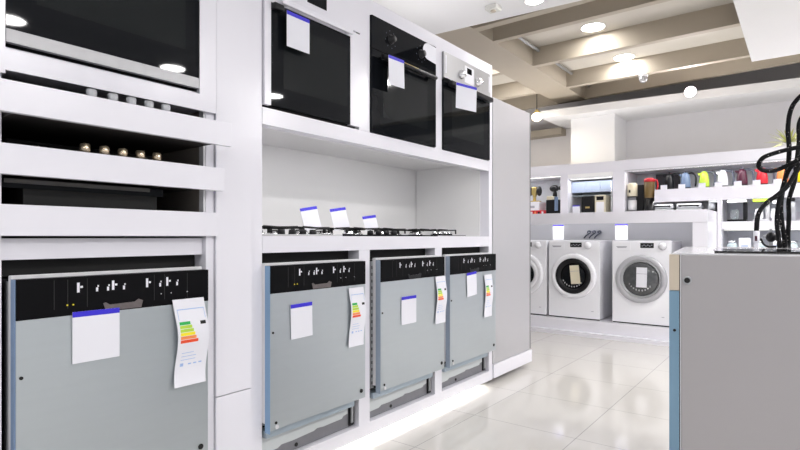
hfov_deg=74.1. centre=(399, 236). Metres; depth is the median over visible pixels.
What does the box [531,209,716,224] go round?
countertop
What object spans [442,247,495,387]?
dishwasher
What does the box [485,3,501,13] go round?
ceiling sensor
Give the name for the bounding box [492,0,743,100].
ceiling
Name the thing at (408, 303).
price tag
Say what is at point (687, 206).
grill
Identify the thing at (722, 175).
kettle
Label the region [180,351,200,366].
print
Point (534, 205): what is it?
box
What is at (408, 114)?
oven
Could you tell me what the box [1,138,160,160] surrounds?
cooktop
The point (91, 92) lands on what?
cooktop
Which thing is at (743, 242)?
box
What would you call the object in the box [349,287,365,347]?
energy label
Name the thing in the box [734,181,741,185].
price card
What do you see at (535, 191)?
juicer
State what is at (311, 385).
dishwasher
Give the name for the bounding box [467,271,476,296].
price tag
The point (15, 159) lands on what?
shelf
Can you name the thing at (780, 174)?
kettle
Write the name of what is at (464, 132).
oven
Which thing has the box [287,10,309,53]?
price tag
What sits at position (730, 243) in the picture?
glass jar
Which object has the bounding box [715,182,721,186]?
price card
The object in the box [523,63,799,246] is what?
wall
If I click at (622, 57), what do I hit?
recessed light
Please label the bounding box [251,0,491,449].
display cabinet
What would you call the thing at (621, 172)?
wall shelving
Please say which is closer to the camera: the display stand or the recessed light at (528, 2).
the recessed light at (528, 2)
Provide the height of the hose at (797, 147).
0.429 m
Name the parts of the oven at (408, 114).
knob, control panel, handle, knob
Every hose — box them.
[753,162,799,247]
[756,145,799,172]
[774,154,799,247]
[780,94,799,247]
[786,116,799,247]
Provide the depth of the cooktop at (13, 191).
1.65 m
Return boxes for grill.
[654,204,676,209]
[676,203,704,209]
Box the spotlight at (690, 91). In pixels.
[684,86,695,96]
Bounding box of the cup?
[628,200,636,210]
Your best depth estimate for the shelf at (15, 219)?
1.66 m
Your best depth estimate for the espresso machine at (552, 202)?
6.53 m
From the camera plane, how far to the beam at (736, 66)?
6.77 m
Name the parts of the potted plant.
pot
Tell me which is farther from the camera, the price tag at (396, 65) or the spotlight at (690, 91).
the spotlight at (690, 91)
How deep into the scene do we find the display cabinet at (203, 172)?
1.85 m
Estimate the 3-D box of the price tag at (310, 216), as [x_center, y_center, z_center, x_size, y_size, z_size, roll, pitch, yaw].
[-0.465,-0.097,2.765,0.023,0.136,0.139,0,0,36]
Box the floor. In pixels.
[338,331,668,449]
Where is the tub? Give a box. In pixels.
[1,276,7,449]
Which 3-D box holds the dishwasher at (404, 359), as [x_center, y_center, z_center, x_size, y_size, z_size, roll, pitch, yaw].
[-0.169,0.507,3.119,0.624,0.878,0.624,0,0,37]
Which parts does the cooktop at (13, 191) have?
edge trim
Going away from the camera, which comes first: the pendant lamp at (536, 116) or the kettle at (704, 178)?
the kettle at (704, 178)
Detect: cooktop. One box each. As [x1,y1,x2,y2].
[1,80,169,113]
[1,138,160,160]
[1,178,162,209]
[262,225,342,235]
[314,227,416,235]
[374,229,465,235]
[714,248,799,253]
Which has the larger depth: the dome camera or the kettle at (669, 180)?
the dome camera
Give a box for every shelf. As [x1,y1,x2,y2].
[0,78,231,146]
[0,142,223,190]
[0,204,217,235]
[1,112,211,155]
[1,174,197,192]
[262,107,488,171]
[262,236,488,252]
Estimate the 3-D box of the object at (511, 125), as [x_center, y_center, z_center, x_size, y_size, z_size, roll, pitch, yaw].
[0.623,-0.045,4.222,0.602,1.910,0.648,0,0,37]
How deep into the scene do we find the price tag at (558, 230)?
5.98 m
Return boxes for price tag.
[72,307,119,363]
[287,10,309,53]
[290,302,312,339]
[300,206,321,230]
[330,207,349,230]
[362,215,377,230]
[388,55,403,88]
[401,295,415,324]
[456,82,476,111]
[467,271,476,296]
[553,225,563,239]
[615,224,627,239]
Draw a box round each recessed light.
[524,0,543,4]
[581,22,605,31]
[613,54,634,60]
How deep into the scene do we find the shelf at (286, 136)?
3.05 m
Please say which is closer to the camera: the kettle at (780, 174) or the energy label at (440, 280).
the energy label at (440, 280)
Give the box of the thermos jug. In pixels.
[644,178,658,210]
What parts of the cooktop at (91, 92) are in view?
knob, knob, knob, knob, knob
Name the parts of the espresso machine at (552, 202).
water tank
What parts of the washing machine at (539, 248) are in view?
glass, door, control panel, casing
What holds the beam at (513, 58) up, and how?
attached to the ceiling at (671, 8)
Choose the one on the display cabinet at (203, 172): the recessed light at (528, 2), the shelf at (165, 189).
the shelf at (165, 189)
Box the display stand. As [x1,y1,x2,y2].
[531,209,716,346]
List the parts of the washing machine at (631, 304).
detergent drawer, glass, door, control panel, handle, casing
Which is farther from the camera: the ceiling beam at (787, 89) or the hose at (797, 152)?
the ceiling beam at (787, 89)
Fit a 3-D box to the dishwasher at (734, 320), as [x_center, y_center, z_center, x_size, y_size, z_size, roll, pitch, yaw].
[1.179,0.490,1.602,0.620,0.880,0.604,0,0,30]
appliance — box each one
[581,196,594,212]
[708,200,716,211]
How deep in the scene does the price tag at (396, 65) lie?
2.78 m
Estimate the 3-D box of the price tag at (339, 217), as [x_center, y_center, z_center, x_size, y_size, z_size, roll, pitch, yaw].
[-0.333,-0.102,2.938,0.023,0.135,0.143,0,0,36]
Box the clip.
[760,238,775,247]
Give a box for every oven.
[5,0,198,90]
[262,0,359,128]
[370,15,437,146]
[442,51,492,159]
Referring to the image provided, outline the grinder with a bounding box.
[550,185,559,196]
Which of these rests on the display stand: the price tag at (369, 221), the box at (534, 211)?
the box at (534, 211)
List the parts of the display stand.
panel, panel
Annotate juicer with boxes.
[531,186,541,201]
[753,198,769,220]
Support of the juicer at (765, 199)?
on the wall shelving at (621, 172)
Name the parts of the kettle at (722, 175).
handle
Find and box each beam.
[435,26,586,103]
[473,0,594,31]
[493,0,670,42]
[533,3,740,67]
[566,38,749,87]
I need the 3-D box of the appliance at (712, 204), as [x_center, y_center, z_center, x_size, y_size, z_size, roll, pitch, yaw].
[3.310,-0.326,5.595,0.107,0.130,0.150,0,0,37]
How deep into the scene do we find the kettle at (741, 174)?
5.40 m
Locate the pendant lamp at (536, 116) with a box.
[532,94,541,120]
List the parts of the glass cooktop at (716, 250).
glass plate, edge trim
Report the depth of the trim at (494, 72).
6.34 m
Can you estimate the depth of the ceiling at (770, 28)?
3.97 m
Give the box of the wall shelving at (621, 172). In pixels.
[531,147,799,247]
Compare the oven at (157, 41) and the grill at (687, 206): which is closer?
the oven at (157, 41)
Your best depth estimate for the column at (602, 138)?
7.39 m
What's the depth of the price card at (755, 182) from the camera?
5.27 m
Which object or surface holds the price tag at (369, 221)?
on the gas cooktop at (348, 231)
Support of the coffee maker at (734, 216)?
on the wall shelving at (621, 172)
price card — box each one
[573,205,579,212]
[678,184,684,188]
[698,183,705,187]
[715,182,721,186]
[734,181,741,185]
[753,180,760,184]
[773,179,781,183]
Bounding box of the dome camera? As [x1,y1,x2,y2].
[638,73,647,82]
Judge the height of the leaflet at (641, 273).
0.202 m
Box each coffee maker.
[727,199,747,221]
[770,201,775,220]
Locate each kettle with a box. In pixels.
[663,172,679,188]
[679,171,696,187]
[697,170,715,186]
[716,169,734,185]
[735,167,754,184]
[755,166,774,184]
[776,165,793,181]
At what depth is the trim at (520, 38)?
5.95 m
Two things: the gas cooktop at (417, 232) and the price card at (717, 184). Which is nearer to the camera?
the gas cooktop at (417, 232)
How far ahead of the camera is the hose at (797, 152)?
2.26 m
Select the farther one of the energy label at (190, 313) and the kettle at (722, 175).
the kettle at (722, 175)
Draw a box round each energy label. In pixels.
[172,297,208,388]
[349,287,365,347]
[435,276,446,323]
[484,274,492,317]
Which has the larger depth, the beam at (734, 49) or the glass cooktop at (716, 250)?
the beam at (734, 49)
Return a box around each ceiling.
[373,0,799,61]
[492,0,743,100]
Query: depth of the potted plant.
5.40 m
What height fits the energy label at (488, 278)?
0.285 m
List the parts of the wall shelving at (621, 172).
cupboard door, light strip, cupboard door, cupboard door, rod, shelf, shelf, light strip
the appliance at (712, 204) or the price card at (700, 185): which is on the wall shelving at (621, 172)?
the price card at (700, 185)
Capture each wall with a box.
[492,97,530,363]
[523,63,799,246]
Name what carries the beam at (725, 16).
attached to the ceiling at (671, 8)
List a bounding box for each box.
[531,202,545,210]
[531,210,545,213]
[739,238,751,246]
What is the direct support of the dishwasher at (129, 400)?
on the display cabinet at (203, 172)
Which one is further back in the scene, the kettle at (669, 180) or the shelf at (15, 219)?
the kettle at (669, 180)
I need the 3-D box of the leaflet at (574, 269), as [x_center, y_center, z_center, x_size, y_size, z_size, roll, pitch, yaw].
[1.884,0.405,5.708,0.120,0.209,0.003,0,0,37]
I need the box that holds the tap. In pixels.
[763,229,775,245]
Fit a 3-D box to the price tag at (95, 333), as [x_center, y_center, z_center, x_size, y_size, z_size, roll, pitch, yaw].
[-0.924,0.298,1.616,0.002,0.153,0.135,0,0,37]
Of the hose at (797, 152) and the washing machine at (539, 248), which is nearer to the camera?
the hose at (797, 152)
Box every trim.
[492,69,502,76]
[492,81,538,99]
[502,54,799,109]
[518,37,589,86]
[531,127,565,139]
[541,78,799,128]
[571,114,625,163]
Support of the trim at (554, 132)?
attached to the wall at (745, 127)
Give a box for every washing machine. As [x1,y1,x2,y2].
[531,240,548,315]
[549,240,613,320]
[612,240,681,326]
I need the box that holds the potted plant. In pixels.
[769,128,796,146]
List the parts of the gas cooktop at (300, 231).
knob, knob, knob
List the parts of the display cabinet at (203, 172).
panel, panel, rail, rail, panel, filler panel, filler panel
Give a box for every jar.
[644,182,654,197]
[727,241,737,246]
[791,241,797,247]
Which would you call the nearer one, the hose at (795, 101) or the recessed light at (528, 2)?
the hose at (795, 101)
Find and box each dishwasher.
[1,255,207,449]
[262,251,364,449]
[370,248,443,417]
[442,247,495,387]
[669,254,799,449]
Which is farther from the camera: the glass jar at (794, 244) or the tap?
the glass jar at (794, 244)
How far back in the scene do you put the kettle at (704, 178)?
5.61 m
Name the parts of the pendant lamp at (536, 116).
globe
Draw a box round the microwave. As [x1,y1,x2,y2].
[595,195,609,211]
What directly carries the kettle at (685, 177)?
on the wall shelving at (621, 172)
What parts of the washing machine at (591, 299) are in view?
detergent drawer, door, glass, control panel, handle, casing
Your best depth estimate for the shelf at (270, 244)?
2.68 m
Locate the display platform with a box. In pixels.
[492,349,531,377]
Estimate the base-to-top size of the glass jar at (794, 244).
0.212 m
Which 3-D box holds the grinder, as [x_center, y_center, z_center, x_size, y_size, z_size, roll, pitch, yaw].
[1.951,-0.579,6.615,0.169,0.144,0.094,0,0,37]
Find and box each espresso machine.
[546,196,559,213]
[627,183,644,210]
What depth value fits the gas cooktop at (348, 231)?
2.98 m
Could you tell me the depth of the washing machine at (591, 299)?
5.75 m
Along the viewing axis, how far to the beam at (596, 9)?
4.84 m
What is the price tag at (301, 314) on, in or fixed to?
attached to the dishwasher at (311, 385)
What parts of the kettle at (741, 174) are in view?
handle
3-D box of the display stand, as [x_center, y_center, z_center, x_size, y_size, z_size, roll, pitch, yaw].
[1.592,0.395,6.462,3.880,1.310,1.000,0,0,37]
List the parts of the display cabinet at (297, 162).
panel, panel, panel, panel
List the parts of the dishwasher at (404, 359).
kick plate, rail, door, control panel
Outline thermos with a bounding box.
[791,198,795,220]
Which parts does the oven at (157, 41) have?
steel trim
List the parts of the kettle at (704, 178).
handle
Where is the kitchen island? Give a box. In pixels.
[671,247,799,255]
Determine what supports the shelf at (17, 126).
on the display cabinet at (203, 172)
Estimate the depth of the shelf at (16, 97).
1.59 m
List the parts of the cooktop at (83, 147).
knob, knob, knob, knob, knob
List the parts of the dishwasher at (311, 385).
rail, kick plate, door, control panel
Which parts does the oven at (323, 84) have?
handle mount, handle, control panel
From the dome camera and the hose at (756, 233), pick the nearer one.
the hose at (756, 233)
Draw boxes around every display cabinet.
[0,0,250,449]
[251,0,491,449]
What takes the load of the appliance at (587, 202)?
on the display stand
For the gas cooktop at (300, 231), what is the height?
0.051 m
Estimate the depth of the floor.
3.23 m
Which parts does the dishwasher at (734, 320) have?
control panel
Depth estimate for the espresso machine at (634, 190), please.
5.98 m
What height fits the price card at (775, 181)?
0.051 m
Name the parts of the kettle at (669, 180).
handle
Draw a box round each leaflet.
[569,265,579,283]
[636,267,646,287]
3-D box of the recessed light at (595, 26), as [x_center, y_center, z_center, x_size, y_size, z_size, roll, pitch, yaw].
[1.976,-2.147,5.425,0.240,0.006,0.240,0,0,37]
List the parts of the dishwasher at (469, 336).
kick plate, rail, door, control panel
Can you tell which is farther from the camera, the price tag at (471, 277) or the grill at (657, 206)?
the grill at (657, 206)
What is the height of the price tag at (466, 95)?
0.160 m
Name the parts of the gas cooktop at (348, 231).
burner, burner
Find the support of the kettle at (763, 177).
on the wall shelving at (621, 172)
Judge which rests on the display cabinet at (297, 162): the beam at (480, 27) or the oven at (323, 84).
the oven at (323, 84)
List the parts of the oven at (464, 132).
knob, door glass, control panel, dial plate, handle, knob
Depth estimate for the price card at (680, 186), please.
5.68 m
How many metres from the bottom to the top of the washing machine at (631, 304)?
0.848 m
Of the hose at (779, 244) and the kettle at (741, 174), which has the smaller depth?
the hose at (779, 244)
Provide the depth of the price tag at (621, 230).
5.57 m
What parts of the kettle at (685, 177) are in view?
handle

